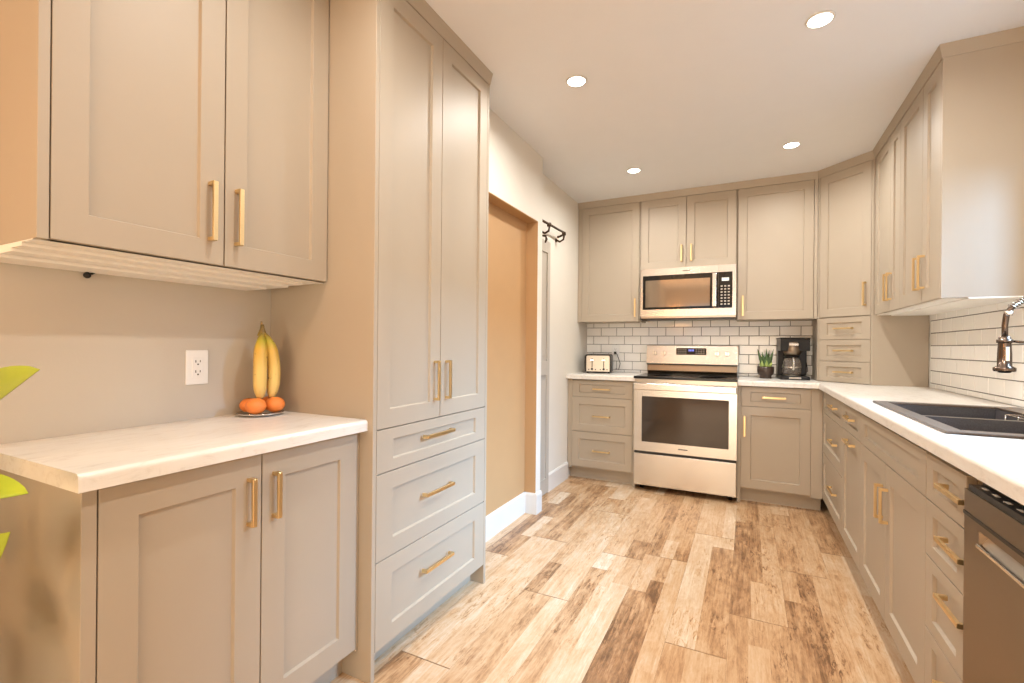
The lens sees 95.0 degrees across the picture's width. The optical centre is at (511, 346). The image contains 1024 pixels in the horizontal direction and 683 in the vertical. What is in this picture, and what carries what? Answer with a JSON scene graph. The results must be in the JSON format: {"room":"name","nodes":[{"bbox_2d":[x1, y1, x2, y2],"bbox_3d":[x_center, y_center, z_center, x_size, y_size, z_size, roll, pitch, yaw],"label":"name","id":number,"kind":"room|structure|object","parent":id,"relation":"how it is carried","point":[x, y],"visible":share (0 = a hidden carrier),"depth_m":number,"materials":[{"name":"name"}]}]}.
{"room":"kitchen","nodes":[
{"label":"kitchen","id":0,"kind":"room"},
{"bbox_2d":[0,263,270,443],"bbox_3d":[-1.765,-0.102,0.323,0.120,2.480,4.993,1,0,27],"label":"wall","id":1,"kind":"structure","parent":0,"point":[109,351],"depth_m":1.38,"materials":[{"name":"beige paint"}]},
{"bbox_2d":[0,0,328,290],"bbox_3d":[-0.959,-0.760,1.407,0.336,1.148,0.774,1,0,27],"label":"upper cabinet","id":2,"kind":"object","parent":1,"relation":"attached to","point":[176,141],"visible":1,"depth_m":1.24,"materials":[{"name":"beige paint"}]},
{"bbox_2d":[185,350,207,384],"bbox_3d":[-1.062,0.071,1.582,0.010,0.116,0.072,1,0,27],"label":"outlet","id":3,"kind":"object","parent":1,"relation":"attached to","point":[196,372],"visible":1,"depth_m":1.58,"materials":[{"name":"white plastic"}]},
{"bbox_2d":[192,357,202,377],"bbox_3d":[-1.060,0.071,1.581,0.004,0.068,0.035,1,0,27],"label":"receptacle","id":4,"kind":"object","parent":3,"relation":"attached to","point":[197,362],"depth_m":1.58,"materials":[{"name":"white plastic"}]},
{"bbox_2d":[489,109,542,492],"bbox_3d":[-0.192,-0.088,2.913,0.367,2.480,1.047,1,0,27],"label":"wall","id":5,"kind":"structure","parent":0,"point":[515,168],"depth_m":2.99,"materials":[{"name":"beige paint"}]},
{"bbox_2d":[486,192,537,515],"bbox_3d":[-0.081,0.146,2.829,0.088,2.015,0.945,1,0,27],"label":"wall niche","id":6,"kind":"object","parent":5,"relation":"in","point":[512,234],"visible":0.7,"depth_m":3.06,"materials":[{"name":"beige paint"}]},
{"bbox_2d":[486,490,541,541],"bbox_3d":[-0.064,1.083,2.858,0.100,0.142,1.020,1,0,27],"label":"baseboard","id":7,"kind":"structure","parent":5,"relation":"attached to","point":[526,502],"depth_m":3.07,"materials":[{"name":"white paint"}]},
{"bbox_2d":[542,174,586,475],"bbox_3d":[0.395,-0.082,4.065,0.120,2.480,1.540,1,0,27],"label":"wall","id":8,"kind":"structure","parent":0,"point":[568,337],"depth_m":3.98,"materials":[{"name":"beige paint"}]},
{"bbox_2d":[540,238,550,495],"bbox_3d":[0.211,0.165,3.549,0.020,1.961,0.338,1,0,27],"label":"door","id":9,"kind":"structure","parent":8,"relation":"in","point":[546,247],"depth_m":3.63,"materials":[{"name":"beige paint"}]},
{"bbox_2d":[542,219,565,242],"bbox_3d":[0.299,-0.855,3.629,0.089,0.158,0.519,1,0,27],"label":"coat hook rack","id":10,"kind":"object","parent":8,"relation":"attached to","point":[549,224],"visible":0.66,"depth_m":3.57,"materials":[{"name":"brown metal"}]},
{"bbox_2d":[547,462,567,492],"bbox_3d":[0.383,1.087,3.912,0.015,0.142,0.465,1,0,27],"label":"baseboard","id":11,"kind":"structure","parent":8,"relation":"attached to","point":[558,475],"depth_m":3.88,"materials":[{"name":"white paint"}]},
{"bbox_2d":[330,476,914,682],"bbox_3d":[0.106,1.156,0.700,3.380,0.002,9.970,1,0,27],"label":"floor","id":12,"kind":"structure","parent":0,"point":[610,582],"depth_m":2.10,"materials":[{"name":"brown wood"}]},
{"bbox_2d":[0,366,39,557],"bbox_3d":[-1.112,0.519,0.679,0.610,1.250,0.461,1,0,27],"label":"potted plant","id":13,"kind":"object","parent":12,"relation":"on","point":[11,377],"visible":1,"depth_m":0.76,"materials":[{"name":"green plant"}]},
{"bbox_2d":[0,433,358,682],"bbox_3d":[-0.894,0.716,1.377,0.498,0.860,0.757,1,0,27],"label":"base cabinet","id":14,"kind":"object","parent":12,"relation":"on","point":[242,570],"visible":0.86,"depth_m":1.14,"materials":[{"name":"beige paint"}]},
{"bbox_2d":[0,411,367,493],"bbox_3d":[-0.892,0.267,1.368,0.506,0.038,0.775,1,0,27],"label":"countertop","id":15,"kind":"structure","parent":14,"relation":"on","point":[85,462],"depth_m":1.17,"materials":[{"name":"white stone"}]},
{"bbox_2d":[235,321,283,416],"bbox_3d":[-0.905,0.079,1.691,0.156,0.337,0.156,1,0,27],"label":"stand","id":16,"kind":"object","parent":15,"relation":"on","point":[265,412],"visible":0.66,"depth_m":1.67,"materials":[{"name":"silver metal"}]},
{"bbox_2d":[239,398,252,411],"bbox_3d":[-0.944,0.211,1.683,0.060,0.051,0.060,1,0,5],"label":"mandarin","id":17,"kind":"object","parent":16,"relation":"on","point":[243,402],"visible":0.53,"depth_m":1.66,"materials":[{"name":"orange food"}]},
{"bbox_2d":[245,398,266,413],"bbox_3d":[-0.894,0.209,1.636,0.067,0.057,0.067,1,0,34],"label":"mandarin","id":18,"kind":"object","parent":16,"relation":"on","point":[255,405],"visible":1,"depth_m":1.61,"materials":[{"name":"orange food"}]},
{"bbox_2d":[253,324,279,398],"bbox_3d":[-0.892,0.059,1.681,0.087,0.273,0.094,1,0,27],"label":"banana bunch","id":19,"kind":"object","parent":16,"relation":"hanging from","point":[266,360],"visible":0.99,"depth_m":1.67,"materials":[{"name":"yellow food"}]},
{"bbox_2d":[266,396,284,411],"bbox_3d":[-0.855,0.210,1.691,0.066,0.056,0.066,1,0,11],"label":"mandarin","id":20,"kind":"object","parent":16,"relation":"on","point":[274,404],"visible":0.97,"depth_m":1.67,"materials":[{"name":"orange food"}]},
{"bbox_2d":[271,0,489,682],"bbox_3d":[-0.518,-0.063,2.052,0.556,2.424,0.780,1,0,27],"label":"pantry cabinet","id":21,"kind":"object","parent":12,"relation":"on","point":[394,339],"visible":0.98,"depth_m":1.76,"materials":[{"name":"beige paint"}]},
{"bbox_2d":[406,0,492,84],"bbox_3d":[-0.511,-1.303,2.057,0.544,0.055,0.783,1,0,27],"label":"crown molding","id":22,"kind":"structure","parent":21,"relation":"attached to","point":[421,7],"depth_m":1.97,"materials":[{"name":"beige paint"}]},
{"bbox_2d":[567,378,636,486],"bbox_3d":[0.869,0.724,4.227,0.588,0.876,0.576,1,0,27],"label":"base cabinet","id":23,"kind":"object","parent":12,"relation":"on","point":[600,412],"visible":0.94,"depth_m":4.00,"materials":[{"name":"beige paint"}]},
{"bbox_2d":[567,371,643,380],"bbox_3d":[0.869,0.267,4.221,0.590,0.038,0.569,1,0,27],"label":"countertop","id":24,"kind":"structure","parent":23,"relation":"on","point":[620,376],"depth_m":4.03,"materials":[{"name":"white stone"}]},
{"bbox_2d":[585,352,619,372],"bbox_3d":[0.844,0.149,4.357,0.308,0.196,0.286,1,0,16],"label":"toaster","id":25,"kind":"object","parent":24,"relation":"on","point":[593,362],"visible":1,"depth_m":4.25,"materials":[{"name":"silver plastic"}]},
{"bbox_2d":[633,345,738,499],"bbox_3d":[1.451,0.578,3.884,0.759,1.178,0.648,1,0,27],"label":"range","id":26,"kind":"object","parent":12,"relation":"on","point":[686,400],"visible":0.99,"depth_m":3.66,"materials":[{"name":"silver metal"}]},
{"bbox_2d":[634,373,738,381],"bbox_3d":[1.434,0.254,3.844,0.759,0.020,0.501,1,0,27],"label":"cooktop","id":27,"kind":"object","parent":26,"relation":"in","point":[646,377],"depth_m":3.75,"materials":[{"name":"black ceramic"}]},
{"bbox_2d":[737,385,822,509],"bbox_3d":[2.049,0.735,3.634,0.538,0.876,0.576,1,0,27],"label":"base cabinet","id":28,"kind":"object","parent":12,"relation":"on","point":[780,429],"visible":0.94,"depth_m":3.41,"materials":[{"name":"beige paint"}]},
{"bbox_2d":[822,392,842,533],"bbox_3d":[2.247,0.737,2.822,0.600,0.876,0.745,1,0,27],"label":"base cabinet","id":29,"kind":"object","parent":12,"relation":"on","point":[832,407],"visible":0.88,"depth_m":2.90,"materials":[{"name":"beige paint"}]},
{"bbox_2d":[841,403,861,571],"bbox_3d":[1.972,0.734,2.275,0.600,0.876,0.477,1,0,27],"label":"base cabinet","id":30,"kind":"object","parent":12,"relation":"on","point":[851,430],"visible":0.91,"depth_m":2.39,"materials":[{"name":"beige paint"}]},
{"bbox_2d":[860,414,930,682],"bbox_3d":[1.666,0.731,1.664,0.600,0.876,0.888,1,0,27],"label":"base cabinet","id":31,"kind":"object","parent":12,"relation":"on","point":[893,553],"visible":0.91,"depth_m":1.68,"materials":[{"name":"beige paint"}]},
{"bbox_2d":[738,376,1023,504],"bbox_3d":[1.566,0.273,2.037,1.100,0.038,3.848,1,0,27],"label":"countertop","id":32,"kind":"structure","parent":31,"relation":"on","point":[998,462],"depth_m":1.41,"materials":[{"name":"white stone"}]},
{"bbox_2d":[757,349,773,378],"bbox_3d":[2.039,0.138,3.770,0.120,0.240,0.120,1,0,27],"label":"potted succulent","id":33,"kind":"object","parent":32,"relation":"on","point":[765,370],"visible":1,"depth_m":3.73,"materials":[{"name":"green plant"}]},
{"bbox_2d":[757,366,773,378],"bbox_3d":[2.039,0.211,3.770,0.120,0.094,0.120,1,0,27],"label":"pot","id":34,"kind":"object","parent":33,"relation":"attached to","point":[766,372],"depth_m":3.73,"materials":[{"name":"ceramic"}]},
{"bbox_2d":[776,338,810,379],"bbox_3d":[2.217,0.098,3.687,0.227,0.324,0.287,1,0,23],"label":"coffee maker","id":35,"kind":"object","parent":32,"relation":"on","point":[791,352],"visible":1,"depth_m":3.60,"materials":[{"name":"black plastic"}]},
{"bbox_2d":[783,342,801,354],"bbox_3d":[2.172,0.019,3.635,0.128,0.100,0.128,1,0,23],"label":"basket","id":36,"kind":"object","parent":35,"relation":"on","point":[789,348],"depth_m":3.58,"materials":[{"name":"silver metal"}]},
{"bbox_2d":[812,159,928,386],"bbox_3d":[2.544,-0.492,3.382,0.572,1.509,0.570,1,0,27],"label":"cabinet","id":37,"kind":"object","parent":32,"relation":"on","point":[853,344],"visible":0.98,"depth_m":3.25,"materials":[{"name":"beige paint"}]},
{"bbox_2d":[873,400,1023,438],"bbox_3d":[1.650,0.347,1.626,0.480,0.202,0.879,1,0,27],"label":"sink","id":38,"kind":"object","parent":32,"relation":"in","point":[975,420],"visible":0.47,"depth_m":1.68,"materials":[{"name":"grey metal"}]},
{"bbox_2d":[1005,413,1023,420],"bbox_3d":[1.828,0.292,1.677,0.048,0.102,0.144,1,0,27],"label":"sink caddy","id":39,"kind":"object","parent":38,"relation":"in","point":[1022,415],"visible":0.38,"depth_m":1.72,"materials":[{"name":"silver metal"}]},
{"bbox_2d":[992,296,1023,372],"bbox_3d":[1.785,0.027,1.566,0.262,0.439,0.070,1,0,27],"label":"faucet","id":40,"kind":"object","parent":32,"relation":"on","point":[1004,349],"visible":1,"depth_m":1.60,"materials":[{"name":"silver metal"}]},
{"bbox_2d":[925,453,982,682],"bbox_3d":[1.393,0.729,1.121,0.600,0.876,0.324,1,0,27],"label":"base cabinet","id":41,"kind":"object","parent":12,"relation":"on","point":[946,483],"visible":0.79,"depth_m":1.25,"materials":[{"name":"beige paint"}]},
{"bbox_2d":[963,483,1023,682],"bbox_3d":[1.131,0.733,0.666,0.564,0.862,0.598,1,0,27],"label":"dishwasher","id":42,"kind":"object","parent":12,"relation":"on","point":[993,589],"visible":0.98,"depth_m":0.94,"materials":[{"name":"silver metal"}]},
{"bbox_2d":[425,0,1023,202],"bbox_3d":[0.047,-1.376,0.794,3.150,0.100,7.750,1,0,27],"label":"ceiling","id":43,"kind":"structure","parent":0,"point":[687,94],"depth_m":2.29,"materials":[{"name":"white paint"}]},
{"bbox_2d":[566,75,586,86],"bbox_3d":[0.321,-1.319,2.337,0.104,0.008,0.104,1,0,27],"label":"recessed light","id":44,"kind":"object","parent":43,"relation":"in","point":[575,80],"visible":1,"depth_m":2.33,"materials":[{"name":"white paint"}]},
{"bbox_2d":[627,168,640,172],"bbox_3d":[0.913,-1.313,3.510,0.104,0.008,0.104,1,0,27],"label":"recessed light","id":45,"kind":"object","parent":43,"relation":"in","point":[631,170],"visible":1,"depth_m":3.50,"materials":[{"name":"white paint"}]},
{"bbox_2d":[782,141,800,148],"bbox_3d":[1.816,-1.305,3.047,0.104,0.008,0.104,1,0,27],"label":"recessed light","id":46,"kind":"object","parent":43,"relation":"in","point":[793,144],"visible":1,"depth_m":3.03,"materials":[{"name":"white paint"}]},
{"bbox_2d":[805,10,835,28],"bbox_3d":[1.238,-1.310,1.885,0.104,0.008,0.104,1,0,27],"label":"recessed light","id":47,"kind":"object","parent":43,"relation":"in","point":[820,19],"visible":1,"depth_m":1.88,"materials":[{"name":"white paint"}]},
{"bbox_2d":[626,319,822,478],"bbox_3d":[1.808,-0.070,4.150,2.833,2.480,0.120,1,0,27],"label":"wall","id":48,"kind":"structure","parent":0,"point":[736,319],"depth_m":3.74,"materials":[{"name":"beige paint"}]},
{"bbox_2d":[578,202,645,323],"bbox_3d":[0.926,-0.739,4.343,0.565,1.044,0.329,1,0,27],"label":"upper cabinet","id":49,"kind":"object","parent":48,"relation":"attached to","point":[609,237],"visible":0.99,"depth_m":4.22,"materials":[{"name":"beige paint"}]},
{"bbox_2d":[641,190,737,269],"bbox_3d":[1.522,-0.955,4.045,0.761,0.602,0.329,1,0,27],"label":"upper cabinet","id":50,"kind":"object","parent":48,"relation":"attached to","point":[701,229],"visible":0.91,"depth_m":3.91,"materials":[{"name":"beige paint"}]},
{"bbox_2d":[640,264,736,321],"bbox_3d":[1.507,-0.433,4.008,0.743,0.440,0.384,1,0,27],"label":"microwave","id":51,"kind":"object","parent":50,"relation":"attached to","point":[709,292],"visible":1,"depth_m":3.86,"materials":[{"name":"silver metal"}]},
{"bbox_2d":[587,320,812,378],"bbox_3d":[1.645,0.014,4.158,2.031,0.480,0.011,1,0,27],"label":"tile backsplash","id":52,"kind":"structure","parent":48,"relation":"attached to","point":[632,339],"depth_m":4.15,"materials":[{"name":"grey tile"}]},
{"bbox_2d":[612,345,618,356],"bbox_3d":[0.988,0.048,4.476,0.072,0.116,0.010,1,0,27],"label":"outlet","id":53,"kind":"object","parent":52,"relation":"attached to","point":[615,348],"visible":0.97,"depth_m":4.47,"materials":[{"name":"white plastic"}]},
{"bbox_2d":[737,179,817,321],"bbox_3d":[2.104,-0.729,3.751,0.544,1.044,0.329,1,0,27],"label":"upper cabinet","id":54,"kind":"object","parent":48,"relation":"attached to","point":[777,225],"visible":1,"depth_m":3.63,"materials":[{"name":"beige paint"}]},
{"bbox_2d":[578,26,1023,209],"bbox_3d":[1.443,-1.285,3.255,2.460,0.055,1.815,1,0,27],"label":"crown molding","id":55,"kind":"structure","parent":48,"relation":"attached to","point":[1015,35],"depth_m":3.13,"materials":[{"name":"beige paint"}]},
{"bbox_2d":[929,315,1023,407],"bbox_3d":[1.320,-0.074,0.154,0.120,2.480,7.460,1,0,27],"label":"wall","id":56,"kind":"structure","parent":0,"point":[929,315],"depth_m":3.02,"materials":[{"name":"white tile"}]},
{"bbox_2d":[875,121,968,315],"bbox_3d":[2.401,-0.723,2.804,0.319,1.050,0.592,1,0,27],"label":"upper cabinet","id":57,"kind":"object","parent":56,"relation":"attached to","point":[888,161],"visible":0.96,"depth_m":2.80,"materials":[{"name":"beige paint"}]},
{"bbox_2d":[899,41,1023,308],"bbox_3d":[2.130,-0.726,2.257,0.327,1.050,0.626,1,0,27],"label":"upper cabinet","id":58,"kind":"object","parent":56,"relation":"attached to","point":[962,186],"visible":1,"depth_m":2.00,"materials":[{"name":"beige paint"}]},
{"bbox_2d":[929,300,1023,406],"bbox_3d":[1.937,0.026,1.531,0.011,0.462,3.274,1,0,27],"label":"tile backsplash","id":59,"kind":"structure","parent":56,"relation":"attached to","point":[963,348],"depth_m":2.38,"materials":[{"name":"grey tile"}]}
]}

